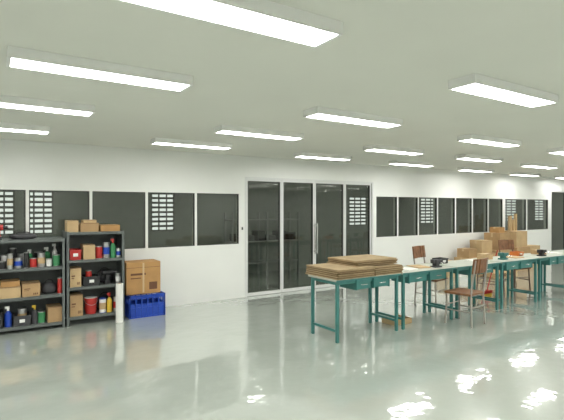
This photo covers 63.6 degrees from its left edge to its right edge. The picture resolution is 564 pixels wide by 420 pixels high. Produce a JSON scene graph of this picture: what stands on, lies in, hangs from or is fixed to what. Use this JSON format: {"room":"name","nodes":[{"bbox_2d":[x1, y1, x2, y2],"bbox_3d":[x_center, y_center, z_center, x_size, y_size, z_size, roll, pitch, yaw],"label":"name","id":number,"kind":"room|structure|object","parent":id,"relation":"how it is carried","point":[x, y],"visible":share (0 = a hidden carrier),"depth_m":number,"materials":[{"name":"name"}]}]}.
{"room":"workshop","nodes":[
{"label":"workshop","id":0,"kind":"room"},
{"bbox_2d":[0,182,562,272],"bbox_3d":[1.806,0.279,12.901,29.000,2.530,0.040,0,0,-33],"label":"windows","id":1,"kind":"structure","parent":0,"point":[125,210],"depth_m":11.63,"materials":[{"name":"glass"}]},
{"bbox_2d":[0,191,14,234],"bbox_3d":[-5.215,0.053,8.381,0.504,0.820,0.030,0,0,-33],"label":"louvres","id":2,"kind":"object","parent":1,"relation":"attached to","point":[3,196],"visible":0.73,"depth_m":8.44,"materials":[{"name":"grey"}]},
{"bbox_2d":[30,191,52,233],"bbox_3d":[-4.669,0.052,8.733,0.504,0.820,0.030,0,0,-33],"label":"louvres","id":3,"kind":"object","parent":1,"relation":"attached to","point":[33,196],"visible":0.84,"depth_m":8.75,"materials":[{"name":"grey"}]},
{"bbox_2d":[151,193,173,230],"bbox_3d":[-2.634,0.046,10.043,0.524,0.820,0.030,0,0,-33],"label":"louvres","id":4,"kind":"object","parent":1,"relation":"attached to","point":[158,221],"visible":0.94,"depth_m":10.01,"materials":[{"name":"grey"}]},
{"bbox_2d":[349,197,366,225],"bbox_3d":[2.185,0.033,13.144,0.684,0.820,0.030,0,0,-33],"label":"louvres","id":5,"kind":"object","parent":1,"relation":"attached to","point":[354,200],"visible":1,"depth_m":13.14,"materials":[{"name":"grey"}]},
{"bbox_2d":[421,198,432,223],"bbox_3d":[4.750,0.025,14.794,0.764,0.820,0.030,0,0,-33],"label":"louvres","id":6,"kind":"object","parent":1,"relation":"attached to","point":[425,201],"visible":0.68,"depth_m":14.73,"materials":[{"name":"grey"}]},
{"bbox_2d":[505,200,516,220],"bbox_3d":[8.618,0.015,17.284,1.004,0.820,0.030,0,0,-33],"label":"louvres","id":7,"kind":"object","parent":1,"relation":"attached to","point":[506,202],"visible":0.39,"depth_m":17.34,"materials":[{"name":"grey"}]},
{"bbox_2d":[535,200,543,219],"bbox_3d":[10.552,0.009,18.528,1.004,0.820,0.030,0,0,-33],"label":"louvres","id":8,"kind":"object","parent":1,"relation":"attached to","point":[538,210],"visible":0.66,"depth_m":18.44,"materials":[{"name":"grey"}]},
{"bbox_2d":[0,0,563,177],"bbox_3d":[5.785,-1.009,6.602,29.120,0.100,15.090,0,0,-33],"label":"ceiling","id":9,"kind":"structure","parent":0,"point":[391,58],"depth_m":3.19,"materials":[{"name":"paint"}]},
{"bbox_2d":[0,122,50,134],"bbox_3d":[-3.168,-0.919,4.974,1.120,0.065,0.220,0,0,-33],"label":"ceiling light","id":10,"kind":"object","parent":9,"relation":"attached to","point":[9,127],"depth_m":5.09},
{"bbox_2d":[0,95,94,116],"bbox_3d":[-2.225,-0.915,3.915,1.120,0.065,0.220,0,0,-33],"label":"ceiling light","id":11,"kind":"object","parent":9,"relation":"attached to","point":[12,102],"depth_m":3.95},
{"bbox_2d":[6,45,192,91],"bbox_3d":[-1.158,-0.911,2.997,1.120,0.065,0.220,0,0,-33],"label":"ceiling light","id":12,"kind":"object","parent":9,"relation":"attached to","point":[16,57],"depth_m":2.90,"materials":[{"name":"plastic"}]},
{"bbox_2d":[151,137,231,149],"bbox_3d":[-1.251,-0.925,6.374,1.120,0.065,0.220,0,0,-33],"label":"ceiling light","id":13,"kind":"object","parent":9,"relation":"attached to","point":[157,141],"depth_m":6.30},
{"bbox_2d":[117,0,342,47],"bbox_3d":[-0.225,-0.907,2.063,1.120,0.065,0.220,0,0,-33],"label":"ceiling light","id":14,"kind":"object","parent":9,"relation":"attached to","point":[268,18],"depth_m":2.09,"materials":[{"name":"plastic"}]},
{"bbox_2d":[214,124,303,140],"bbox_3d":[-0.256,-0.921,5.456,1.120,0.065,0.220,0,0,-33],"label":"ceiling light","id":15,"kind":"object","parent":9,"relation":"attached to","point":[221,129],"depth_m":5.37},
{"bbox_2d":[294,152,351,160],"bbox_3d":[0.728,-0.932,7.956,1.120,0.065,0.220,0,0,-33],"label":"ceiling light","id":16,"kind":"object","parent":9,"relation":"attached to","point":[301,154],"depth_m":7.84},
{"bbox_2d":[303,106,402,127],"bbox_3d":[0.734,-0.917,4.547,1.120,0.065,0.220,0,0,-33],"label":"ceiling light","id":17,"kind":"object","parent":9,"relation":"attached to","point":[322,113],"depth_m":4.45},
{"bbox_2d":[363,145,424,154],"bbox_3d":[1.751,-0.928,7.069,1.120,0.065,0.220,0,0,-33],"label":"ceiling light","id":18,"kind":"object","parent":9,"relation":"attached to","point":[374,148],"depth_m":6.97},
{"bbox_2d":[388,160,434,166],"bbox_3d":[2.629,-0.938,9.215,1.120,0.065,0.220,0,0,-33],"label":"ceiling light","id":19,"kind":"object","parent":9,"relation":"attached to","point":[394,162],"depth_m":9.08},
{"bbox_2d":[457,167,493,172],"bbox_3d":[4.570,-0.944,10.726,1.120,0.065,0.220,0,0,-33],"label":"ceiling light","id":20,"kind":"object","parent":9,"relation":"attached to","point":[470,169],"depth_m":10.56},
{"bbox_2d":[455,154,502,161],"bbox_3d":[3.584,-0.933,8.249,1.120,0.065,0.220,0,0,-33],"label":"ceiling light","id":21,"kind":"object","parent":9,"relation":"attached to","point":[465,156],"depth_m":8.14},
{"bbox_2d":[457,134,521,146],"bbox_3d":[2.792,-0.924,6.098,1.120,0.065,0.220,0,0,-33],"label":"ceiling light","id":22,"kind":"object","parent":9,"relation":"attached to","point":[469,138],"depth_m":5.99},
{"bbox_2d":[448,73,557,107],"bbox_3d":[1.744,-0.913,3.532,1.120,0.065,0.220,0,0,-33],"label":"ceiling light","id":23,"kind":"object","parent":9,"relation":"attached to","point":[475,84],"depth_m":3.42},
{"bbox_2d":[509,172,539,176],"bbox_3d":[6.465,-0.950,12.124,1.120,0.065,0.220,0,0,-33],"label":"ceiling light","id":24,"kind":"object","parent":9,"relation":"attached to","point":[510,173],"depth_m":11.97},
{"bbox_2d":[520,162,557,168],"bbox_3d":[5.480,-0.940,9.683,1.120,0.065,0.220,0,0,-33],"label":"ceiling light","id":25,"kind":"object","parent":9,"relation":"attached to","point":[533,165],"depth_m":9.51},
{"bbox_2d":[547,147,563,154],"bbox_3d":[4.705,-0.930,7.376,1.120,0.065,0.220,0,0,-33],"label":"ceiling light","id":26,"kind":"object","parent":9,"relation":"attached to","point":[560,151],"depth_m":7.10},
{"bbox_2d":[0,245,563,419],"bbox_3d":[5.785,1.621,6.614,29.120,0.100,15.090,0,0,-33],"label":"floor","id":27,"kind":"structure","parent":0,"point":[258,357],"depth_m":4.77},
{"bbox_2d":[0,236,64,331],"bbox_3d":[-3.436,0.974,6.022,0.975,1.200,0.440,0,0,-33],"label":"steel shelf","id":28,"kind":"object","parent":27,"relation":"on","point":[42,274],"visible":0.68,"depth_m":6.14,"materials":[{"name":"metal"}]},
{"bbox_2d":[4,306,11,326],"bbox_3d":[-3.512,1.365,5.832,0.080,0.260,0.080,0,0,-33],"label":"spray bottle","id":29,"kind":"object","parent":28,"relation":"on","point":[8,315],"visible":1,"depth_m":5.81,"materials":[{"name":"blue plastic"}]},
{"bbox_2d":[7,254,12,268],"bbox_3d":[-3.486,0.658,5.832,0.069,0.193,0.069,0,0,-33],"label":"paint can","id":30,"kind":"object","parent":28,"relation":"in","point":[9,256],"visible":1,"depth_m":5.80,"materials":[{"name":"silver metal"}]},
{"bbox_2d":[0,286,20,298],"bbox_3d":[-3.528,1.054,5.903,0.232,0.141,0.262,0,0,-33],"label":"cardboard box","id":31,"kind":"object","parent":28,"relation":"in","point":[5,292],"visible":0.85,"depth_m":5.79,"materials":[{"name":"beige"}]},
{"bbox_2d":[0,278,19,287],"bbox_3d":[-3.534,0.946,5.911,0.212,0.071,0.242,0,0,-33],"label":"cardboard box","id":32,"kind":"object","parent":31,"relation":"on","point":[4,282],"visible":1,"depth_m":5.83,"materials":[{"name":"beige"}]},
{"bbox_2d":[14,257,22,267],"bbox_3d":[-3.433,0.688,5.921,0.104,0.133,0.104,0,0,-33],"label":"paint can","id":33,"kind":"object","parent":28,"relation":"in","point":[18,261],"visible":1,"depth_m":5.88,"materials":[{"name":"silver metal"}]},
{"bbox_2d":[13,311,30,326],"bbox_3d":[-3.416,1.429,5.970,0.202,0.130,0.272,0,0,-33],"label":"storage bin","id":34,"kind":"object","parent":28,"relation":"in","point":[24,320],"visible":0.99,"depth_m":5.87,"materials":[{"name":"black plastic"}]},
{"bbox_2d":[18,307,26,315],"bbox_3d":[-3.399,1.385,5.953,0.104,0.203,0.104,0,0,-33],"label":"paint can","id":35,"kind":"object","parent":34,"relation":"in","point":[22,311],"visible":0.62,"depth_m":5.92,"materials":[{"name":"silver metal"}]},
{"bbox_2d":[9,231,36,238],"bbox_3d":[-3.425,0.334,6.024,0.320,0.099,0.202,0,0,-33],"label":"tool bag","id":36,"kind":"object","parent":28,"relation":"on","point":[19,235],"visible":0.99,"depth_m":5.97,"materials":[{"name":"black fabric"}]},
{"bbox_2d":[24,252,28,267],"bbox_3d":[-3.337,0.653,5.938,0.062,0.203,0.062,0,0,-33],"label":"paint can","id":37,"kind":"object","parent":28,"relation":"in","point":[26,254],"visible":1,"depth_m":5.91,"materials":[{"name":"black metal"}]},
{"bbox_2d":[21,280,39,296],"bbox_3d":[-3.333,1.038,6.029,0.207,0.171,0.262,0,0,-33],"label":"cardboard box","id":38,"kind":"object","parent":28,"relation":"in","point":[28,288],"visible":0.99,"depth_m":5.93,"materials":[{"name":"beige"}]},
{"bbox_2d":[30,258,36,267],"bbox_3d":[-3.277,0.692,5.994,0.083,0.123,0.083,0,0,-33],"label":"paint can","id":39,"kind":"object","parent":28,"relation":"in","point":[33,261],"visible":1,"depth_m":5.96,"materials":[{"name":"red metal"}]},
{"bbox_2d":[32,305,37,323],"bbox_3d":[-3.254,1.374,5.986,0.070,0.240,0.070,0,0,-33],"label":"spray bottle","id":40,"kind":"object","parent":28,"relation":"on","point":[34,312],"visible":1,"depth_m":5.96,"materials":[{"name":"black plastic"}]},
{"bbox_2d":[37,253,44,266],"bbox_3d":[-3.200,0.662,6.049,0.094,0.183,0.094,0,0,-33],"label":"paint can","id":41,"kind":"object","parent":28,"relation":"in","point":[40,256],"visible":1,"depth_m":6.01,"materials":[{"name":"silver metal"}]},
{"bbox_2d":[37,310,44,322],"bbox_3d":[-3.192,1.417,6.038,0.094,0.153,0.094,0,0,-33],"label":"paint can","id":42,"kind":"object","parent":28,"relation":"in","point":[41,314],"visible":1,"depth_m":6.01,"materials":[{"name":"green metal"}]},
{"bbox_2d":[41,279,56,293],"bbox_3d":[-3.151,1.027,6.158,0.202,0.191,0.201,0,0,-33],"label":"tool bag","id":43,"kind":"object","parent":28,"relation":"in","point":[48,287],"visible":1,"depth_m":6.09,"materials":[{"name":"black fabric"}]},
{"bbox_2d":[46,303,61,322],"bbox_3d":[-3.099,1.392,6.180,0.172,0.201,0.262,0,0,-33],"label":"cardboard box","id":44,"kind":"object","parent":28,"relation":"in","point":[53,311],"visible":1,"depth_m":6.08,"materials":[{"name":"beige"}]},
{"bbox_2d":[53,254,59,265],"bbox_3d":[-3.043,0.677,6.138,0.094,0.153,0.094,0,0,-33],"label":"paint can","id":45,"kind":"object","parent":28,"relation":"in","point":[56,257],"visible":1,"depth_m":6.10,"materials":[{"name":"green metal"}]},
{"bbox_2d":[57,277,61,293],"bbox_3d":[-2.997,1.017,6.139,0.062,0.213,0.062,0,0,-33],"label":"paint can","id":46,"kind":"object","parent":28,"relation":"in","point":[59,279],"visible":0.87,"depth_m":6.12,"materials":[{"name":"red metal"}]},
{"bbox_2d":[62,230,124,326],"bbox_3d":[-2.694,0.932,6.500,0.760,1.280,0.440,0,0,-33],"label":"steel shelf","id":47,"kind":"object","parent":27,"relation":"on","point":[72,239],"visible":0.56,"depth_m":6.54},
{"bbox_2d":[65,220,78,231],"bbox_3d":[-2.916,0.222,6.305,0.142,0.161,0.242,0,0,-33],"label":"cardboard box","id":48,"kind":"object","parent":47,"relation":"on","point":[70,225],"visible":0.98,"depth_m":6.21,"materials":[{"name":"beige"}]},
{"bbox_2d":[69,266,80,287],"bbox_3d":[-2.885,0.922,6.316,0.142,0.261,0.262,0,0,-33],"label":"cardboard box","id":49,"kind":"object","parent":47,"relation":"in","point":[74,271],"visible":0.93,"depth_m":6.21,"materials":[{"name":"beige"}]},
{"bbox_2d":[69,248,81,259],"bbox_3d":[-2.882,0.613,6.311,0.152,0.140,0.272,0,0,-33],"label":"storage bin","id":50,"kind":"object","parent":47,"relation":"on","point":[74,253],"visible":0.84,"depth_m":6.21,"materials":[{"name":"red plastic"}]},
{"bbox_2d":[69,292,82,316],"bbox_3d":[-2.877,1.307,6.323,0.162,0.291,0.262,0,0,-33],"label":"cardboard box","id":51,"kind":"object","parent":47,"relation":"in","point":[75,298],"visible":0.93,"depth_m":6.22,"materials":[{"name":"beige"}]},
{"bbox_2d":[80,243,94,259],"bbox_3d":[-2.738,0.581,6.410,0.152,0.201,0.262,0,0,-33],"label":"cardboard box","id":52,"kind":"object","parent":47,"relation":"in","point":[88,250],"visible":0.98,"depth_m":6.31,"materials":[{"name":"beige"}]},
{"bbox_2d":[78,223,98,231],"bbox_3d":[-2.750,0.241,6.454,0.242,0.121,0.272,0,0,-33],"label":"cardboard box","id":53,"kind":"object","parent":47,"relation":"on","point":[83,227],"visible":0.88,"depth_m":6.34,"materials":[{"name":"beige"}]},
{"bbox_2d":[81,274,99,285],"bbox_3d":[-2.710,0.987,6.423,0.222,0.130,0.272,0,0,-33],"label":"storage bin","id":54,"kind":"object","parent":47,"relation":"in","point":[93,280],"visible":0.87,"depth_m":6.33,"materials":[{"name":"black plastic"}]},
{"bbox_2d":[84,296,97,313],"bbox_3d":[-2.691,1.339,6.404,0.189,0.226,0.188,0,0,-33],"label":"bucket","id":55,"kind":"object","parent":47,"relation":"on","point":[90,301],"visible":1,"depth_m":6.35,"materials":[{"name":"red plastic"}]},
{"bbox_2d":[95,246,101,258],"bbox_3d":[-2.587,0.596,6.424,0.094,0.173,0.094,0,0,-33],"label":"paint can","id":56,"kind":"object","parent":47,"relation":"in","point":[98,249],"visible":1,"depth_m":6.39,"materials":[{"name":"red metal"}]},
{"bbox_2d":[99,297,105,312],"bbox_3d":[-2.545,1.350,6.455,0.094,0.203,0.094,0,0,-33],"label":"paint can","id":57,"kind":"object","parent":47,"relation":"in","point":[102,301],"visible":1,"depth_m":6.42,"materials":[{"name":"white plastic"}]},
{"bbox_2d":[96,292,112,309],"bbox_3d":[-2.596,1.325,6.657,0.286,0.253,0.185,0,0,-33],"label":"tool bag","id":58,"kind":"object","parent":47,"relation":"in","point":[100,296],"visible":0.39,"depth_m":6.61,"materials":[{"name":"black fabric"}]},
{"bbox_2d":[97,267,112,281],"bbox_3d":[-2.606,0.945,6.676,0.234,0.212,0.160,0,0,-33],"label":"tool bag","id":59,"kind":"object","parent":47,"relation":"in","point":[102,277],"visible":0.54,"depth_m":6.61,"materials":[{"name":"black fabric"}]},
{"bbox_2d":[103,242,109,257],"bbox_3d":[-2.503,0.570,6.478,0.094,0.223,0.094,0,0,-33],"label":"paint can","id":60,"kind":"object","parent":47,"relation":"in","point":[106,245],"visible":1,"depth_m":6.44,"materials":[{"name":"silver metal"}]},
{"bbox_2d":[99,224,119,230],"bbox_3d":[-2.517,0.256,6.592,0.262,0.091,0.292,0,0,-33],"label":"cardboard box","id":61,"kind":"object","parent":47,"relation":"on","point":[102,227],"visible":0.86,"depth_m":6.48,"materials":[{"name":"beige"}]},
{"bbox_2d":[107,293,111,311],"bbox_3d":[-2.464,1.317,6.495,0.070,0.270,0.070,0,0,-33],"label":"spray bottle","id":62,"kind":"object","parent":47,"relation":"on","point":[109,300],"visible":1,"depth_m":6.47,"materials":[{"name":"yellow plastic"}]},
{"bbox_2d":[102,270,117,283],"bbox_3d":[-2.473,0.954,6.535,0.210,0.195,0.080,0,0,-33],"label":"cordless drill","id":63,"kind":"object","parent":47,"relation":"on","point":[106,273],"visible":1,"depth_m":6.50,"materials":[{"name":"black plastic"}]},
{"bbox_2d":[110,239,115,257],"bbox_3d":[-2.422,0.547,6.519,0.070,0.270,0.070,0,0,-33],"label":"spray bottle","id":64,"kind":"object","parent":47,"relation":"on","point":[112,247],"visible":1,"depth_m":6.50,"materials":[{"name":"green plastic"}]},
{"bbox_2d":[116,283,122,322],"bbox_3d":[-2.281,1.300,6.386,0.100,0.545,0.100,0,0,-33],"label":"paper roll","id":65,"kind":"object","parent":27,"relation":"on","point":[119,286],"visible":1,"depth_m":6.34,"materials":[{"name":"white"}]},
{"bbox_2d":[125,290,164,318],"bbox_3d":[-2.071,1.405,6.837,0.530,0.330,0.370,0,0,-33],"label":"plastic crate","id":66,"kind":"object","parent":27,"relation":"on","point":[150,304],"visible":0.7,"depth_m":6.70,"materials":[{"name":"blue"}]},
{"bbox_2d":[125,259,159,295],"bbox_3d":[-2.135,1.004,6.870,0.500,0.469,0.343,0,0,-33],"label":"cardboard box","id":67,"kind":"object","parent":66,"relation":"on","point":[141,276],"visible":0.95,"depth_m":6.72,"materials":[{"name":"brown"}]},
{"bbox_2d":[224,212,299,275],"bbox_3d":[-0.456,0.802,10.912,1.840,1.500,0.440,0,0,-33],"label":"storage rack","id":68,"kind":"object","parent":27,"relation":"on","point":[258,236],"visible":0.77,"depth_m":10.89,"materials":[{"name":"silver metal"}]},
{"bbox_2d":[308,273,400,342],"bbox_3d":[0.948,1.199,5.859,1.090,0.750,0.580,0,0,-33],"label":"workbench","id":69,"kind":"object","parent":27,"relation":"on","point":[381,280],"visible":0.89,"depth_m":5.71,"materials":[{"name":"metal"}]},
{"bbox_2d":[305,263,375,279],"bbox_3d":[0.736,0.765,5.764,0.624,0.119,0.657,0,0,-33],"label":"sheets","id":70,"kind":"object","parent":69,"relation":"on","point":[332,271],"visible":0.94,"depth_m":5.56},
{"bbox_2d":[372,263,403,275],"bbox_3d":[1.214,0.769,6.085,0.528,0.107,0.639,0,0,-33],"label":"sheets","id":71,"kind":"object","parent":69,"relation":"on","point":[384,269],"visible":0.41,"depth_m":5.84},
{"bbox_2d":[327,254,397,266],"bbox_3d":[1.064,0.667,6.064,0.751,0.071,0.601,0,0,-33],"label":"sheets","id":72,"kind":"object","parent":71,"relation":"on","point":[366,259],"visible":1,"depth_m":5.92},
{"bbox_2d":[382,314,411,325],"bbox_3d":[1.602,1.536,6.359,0.330,0.072,0.250,0,0,-33],"label":"cardboard box","id":73,"kind":"object","parent":27,"relation":"on","point":[407,319],"visible":0.38,"depth_m":6.30,"materials":[{"name":"cardboard"}]},
{"bbox_2d":[375,263,455,329],"bbox_3d":[1.889,1.197,6.466,1.090,0.750,0.580,0,0,-33],"label":"workbench","id":74,"kind":"object","parent":27,"relation":"on","point":[422,274],"visible":0.84,"depth_m":6.29,"materials":[{"name":"metal"}]},
{"bbox_2d":[430,259,443,267],"bbox_3d":[2.236,0.766,6.508,0.140,0.110,0.180,0,0,-33],"label":"bench vise","id":75,"kind":"object","parent":74,"relation":"on","point":[436,263],"visible":0.99,"depth_m":6.51,"materials":[{"name":"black metal"}]},
{"bbox_2d":[412,245,447,304],"bbox_3d":[2.446,1.087,7.557,0.405,0.961,0.460,0,0,-44],"label":"wooden chair","id":76,"kind":"object","parent":27,"relation":"on","point":[418,251],"visible":0.65,"depth_m":7.56,"materials":[{"name":"brown wood"}]},
{"bbox_2d":[426,259,500,317],"bbox_3d":[2.831,1.194,7.072,1.090,0.750,0.580,0,0,-33],"label":"workbench","id":77,"kind":"object","parent":27,"relation":"on","point":[462,267],"visible":0.59,"depth_m":7.00,"materials":[{"name":"metal"}]},
{"bbox_2d":[454,257,476,274],"bbox_3d":[4.488,1.351,11.039,0.452,0.401,0.402,0,0,-33],"label":"cardboard box","id":78,"kind":"object","parent":27,"relation":"on","point":[455,258],"visible":0.19,"depth_m":10.94,"materials":[{"name":"beige"}]},
{"bbox_2d":[457,248,476,257],"bbox_3d":[4.484,1.039,11.035,0.362,0.221,0.302,0,0,-38],"label":"cardboard box","id":79,"kind":"object","parent":78,"relation":"on","point":[461,252],"visible":1,"depth_m":10.94,"materials":[{"name":"beige"}]},
{"bbox_2d":[444,257,488,327],"bbox_3d":[2.558,1.113,6.292,0.405,0.921,0.460,0,0,-40],"label":"wooden chair","id":80,"kind":"object","parent":27,"relation":"on","point":[479,266],"visible":1,"depth_m":6.21,"materials":[{"name":"brown wood"}]},
{"bbox_2d":[476,271,504,295],"bbox_3d":[3.910,1.263,8.527,0.405,0.600,0.405,0,0,40],"label":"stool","id":81,"kind":"object","parent":27,"relation":"on","point":[503,271],"visible":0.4,"depth_m":8.53,"materials":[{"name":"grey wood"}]},
{"bbox_2d":[484,250,497,296],"bbox_3d":[3.735,1.138,8.153,0.260,0.852,0.200,0,0,-33],"label":"broom","id":82,"kind":"object","parent":27,"relation":"on","point":[488,293],"visible":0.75,"depth_m":8.19,"materials":[{"name":"red plastic"}]},
{"bbox_2d":[478,269,517,278],"bbox_3d":[5.066,1.493,10.705,0.900,0.120,0.470,0,0,-33],"label":"cardboard box","id":83,"kind":"object","parent":27,"relation":"on","point":[505,272],"visible":0.35,"depth_m":10.50,"materials":[{"name":"cardboard"}]},
{"bbox_2d":[492,250,513,255],"bbox_3d":[5.492,1.274,11.566,0.552,0.551,0.501,0,0,-33],"label":"cardboard box","id":84,"kind":"object","parent":27,"relation":"on","point":[505,251],"visible":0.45,"depth_m":11.33,"materials":[{"name":"beige"}]},
{"bbox_2d":[484,232,510,249],"bbox_3d":[5.476,0.787,11.572,0.472,0.421,0.432,0,0,-33],"label":"cardboard box","id":85,"kind":"object","parent":84,"relation":"on","point":[494,237],"visible":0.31,"depth_m":11.41,"materials":[{"name":"beige"}]},
{"bbox_2d":[490,227,504,232],"bbox_3d":[5.479,0.504,11.584,0.252,0.141,0.252,0,0,-33],"label":"cardboard box","id":86,"kind":"object","parent":85,"relation":"on","point":[492,229],"visible":1,"depth_m":11.50,"materials":[{"name":"beige"}]},
{"bbox_2d":[473,256,538,308],"bbox_3d":[3.773,1.192,7.678,1.090,0.750,0.580,0,0,-33],"label":"workbench","id":87,"kind":"object","parent":27,"relation":"on","point":[509,264],"visible":0.79,"depth_m":7.52,"materials":[{"name":"metal"}]},
{"bbox_2d":[477,253,492,259],"bbox_3d":[3.374,0.771,7.567,0.182,0.091,0.172,0,0,-33],"label":"cardboard box","id":88,"kind":"object","parent":87,"relation":"on","point":[479,255],"visible":0.93,"depth_m":7.52,"materials":[{"name":"beige"}]},
{"bbox_2d":[498,252,511,259],"bbox_3d":[3.680,0.762,7.497,0.140,0.110,0.180,0,0,-33],"label":"bench vise","id":89,"kind":"object","parent":87,"relation":"on","point":[502,255],"visible":1,"depth_m":7.50,"materials":[{"name":"teal metal"}]},
{"bbox_2d":[498,240,530,289],"bbox_3d":[4.574,1.081,8.986,0.405,0.961,0.460,0,0,-19],"label":"wooden chair","id":90,"kind":"object","parent":27,"relation":"on","point":[502,244],"visible":0.74,"depth_m":9.10,"materials":[{"name":"brown wood"}]},
{"bbox_2d":[513,246,529,270],"bbox_3d":[6.048,1.248,11.894,0.602,0.601,0.552,0,0,-33],"label":"cardboard box","id":91,"kind":"object","parent":27,"relation":"on","point":[526,249],"visible":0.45,"depth_m":11.65,"materials":[{"name":"beige"}]},
{"bbox_2d":[505,230,526,246],"bbox_3d":[6.048,0.746,11.892,0.502,0.401,0.452,0,0,-33],"label":"cardboard box","id":92,"kind":"object","parent":91,"relation":"on","point":[519,237],"visible":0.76,"depth_m":11.67,"materials":[{"name":"beige"}]},
{"bbox_2d":[511,253,563,300],"bbox_3d":[4.715,1.189,8.284,1.090,0.750,0.580,0,0,-33],"label":"workbench","id":93,"kind":"object","parent":27,"relation":"on","point":[549,259],"visible":0.73,"depth_m":8.05,"materials":[{"name":"metal"}]},
{"bbox_2d":[543,250,563,290],"bbox_3d":[5.657,1.186,8.890,1.090,0.750,0.580,0,0,-33],"label":"workbench","id":94,"kind":"object","parent":27,"relation":"on","point":[559,251],"visible":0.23,"depth_m":8.82,"materials":[{"name":"laminate"}]},
{"bbox_3d":[4.943,1.300,11.302,0.502,0.501,0.452,0,0,-33],"label":"cardboard box","id":95,"kind":"object","parent":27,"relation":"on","visible":0},
{"bbox_2d":[470,239,491,252],"bbox_3d":[4.943,0.898,11.300,0.382,0.301,0.352,0,0,-27],"label":"cardboard box","id":96,"kind":"object","parent":95,"relation":"on","point":[483,246],"visible":0.95,"depth_m":11.17,"materials":[{"name":"beige"}]},
{"bbox_2d":[0,139,563,318],"bbox_3d":[3.213,0.288,10.715,29.000,2.530,0.120,0,0,-33],"label":"wall","id":97,"kind":"structure","parent":0,"point":[204,273],"depth_m":7.82,"materials":[{"name":"paint"}]},
{"bbox_2d":[0,189,25,231],"bbox_3d":[-3.889,0.166,6.104,0.785,0.885,0.045,0,0,-33],"label":"window","id":98,"kind":"structure","parent":97,"relation":"in","point":[0,189],"depth_m":6.29,"materials":[{"name":"grey"}]},
{"bbox_2d":[29,190,88,231],"bbox_3d":[-3.196,0.164,6.551,0.785,0.885,0.045,0,0,-33],"label":"window","id":99,"kind":"structure","parent":97,"relation":"in","point":[29,190],"depth_m":6.50,"materials":[{"name":"grey"}]},
{"bbox_2d":[92,191,144,248],"bbox_3d":[-2.502,0.162,6.997,0.785,0.885,0.045,0,0,-33],"label":"window","id":100,"kind":"structure","parent":97,"relation":"in","point":[92,191],"depth_m":7.09,"materials":[{"name":"grey"}]},
{"bbox_2d":[148,192,194,247],"bbox_3d":[-1.808,0.160,7.444,0.785,0.885,0.045,0,0,-33],"label":"window","id":101,"kind":"structure","parent":97,"relation":"in","point":[148,192],"depth_m":7.54,"materials":[{"name":"grey"}]},
{"bbox_2d":[197,193,238,245],"bbox_3d":[-1.112,0.158,7.892,0.790,0.885,0.045,0,0,-33],"label":"window","id":102,"kind":"structure","parent":97,"relation":"in","point":[197,193],"depth_m":8.00,"materials":[{"name":"grey"}]},
{"bbox_2d":[247,179,281,295],"bbox_3d":[-0.338,0.496,8.412,0.755,2.125,0.050,0,0,-33],"label":"door","id":103,"kind":"structure","parent":97,"relation":"in","point":[279,290],"depth_m":8.58,"materials":[{"name":"white metal"}]},
{"bbox_2d":[282,180,315,291],"bbox_3d":[0.325,0.494,8.801,0.760,2.125,0.114,0,0,-33],"label":"door","id":104,"kind":"structure","parent":97,"relation":"in","point":[283,181],"depth_m":8.86,"materials":[{"name":"white metal"}]},
{"bbox_2d":[245,177,372,296],"bbox_3d":[0.655,0.481,8.991,3.130,2.160,0.012,0,0,-33],"label":"trim","id":105,"kind":"structure","parent":97,"relation":"attached to","point":[246,178],"depth_m":8.24,"materials":[{"name":"white metal"}]},
{"bbox_2d":[314,181,344,287],"bbox_3d":[0.977,0.492,9.220,0.770,2.125,0.114,0,0,-33],"label":"door","id":106,"kind":"structure","parent":97,"relation":"in","point":[315,182],"depth_m":9.31,"materials":[{"name":"white metal"}]},
{"bbox_2d":[345,182,370,255],"bbox_3d":[1.601,0.490,9.660,0.735,2.125,0.050,0,0,-33],"label":"door","id":107,"kind":"structure","parent":97,"relation":"in","point":[356,184],"depth_m":9.82,"materials":[{"name":"white metal"}]},
{"bbox_2d":[376,197,396,236],"bbox_3d":[2.308,0.148,10.093,0.645,0.885,0.045,0,0,-33],"label":"window","id":108,"kind":"structure","parent":97,"relation":"in","point":[376,197],"depth_m":10.24,"materials":[{"name":"grey"}]},
{"bbox_2d":[398,197,417,235],"bbox_3d":[2.883,0.147,10.463,0.645,0.885,0.045,0,0,-33],"label":"window","id":109,"kind":"structure","parent":97,"relation":"in","point":[398,197],"depth_m":10.61,"materials":[{"name":"grey"}]},
{"bbox_2d":[419,197,436,234],"bbox_3d":[3.458,0.145,10.833,0.645,0.885,0.045,0,0,-33],"label":"window","id":110,"kind":"structure","parent":97,"relation":"in","point":[419,197],"depth_m":10.98,"materials":[{"name":"grey"}]},
{"bbox_2d":[438,198,454,233],"bbox_3d":[4.034,0.144,11.203,0.645,0.885,0.045,0,0,-33],"label":"window","id":111,"kind":"structure","parent":97,"relation":"in","point":[448,198],"depth_m":11.35,"materials":[{"name":"grey"}]},
{"bbox_2d":[456,198,471,232],"bbox_3d":[4.609,0.142,11.573,0.645,0.885,0.045,0,0,-33],"label":"window","id":112,"kind":"structure","parent":97,"relation":"in","point":[456,198],"depth_m":11.72,"materials":[{"name":"grey"}]},
{"bbox_2d":[473,198,487,232],"bbox_3d":[5.184,0.140,11.944,0.645,0.885,0.045,0,0,-33],"label":"window","id":113,"kind":"structure","parent":97,"relation":"in","point":[473,198],"depth_m":12.10,"materials":[{"name":"grey"}]},
{"bbox_2d":[505,199,525,230],"bbox_3d":[6.574,0.137,12.838,1.050,0.885,0.045,0,0,-33],"label":"window","id":114,"kind":"structure","parent":97,"relation":"in","point":[505,199],"depth_m":13.10,"materials":[{"name":"grey"}]},
{"bbox_2d":[527,199,547,229],"bbox_3d":[7.545,0.134,13.463,1.140,0.885,0.045,0,0,-33],"label":"window","id":115,"kind":"structure","parent":97,"relation":"in","point":[527,199],"depth_m":13.75,"materials":[{"name":"grey"}]},
{"bbox_2d":[551,191,563,249],"bbox_3d":[8.561,0.471,14.139,0.880,2.125,0.050,0,0,-33],"label":"door","id":116,"kind":"structure","parent":97,"relation":"in","point":[552,191],"depth_m":14.36,"materials":[{"name":"glass"}]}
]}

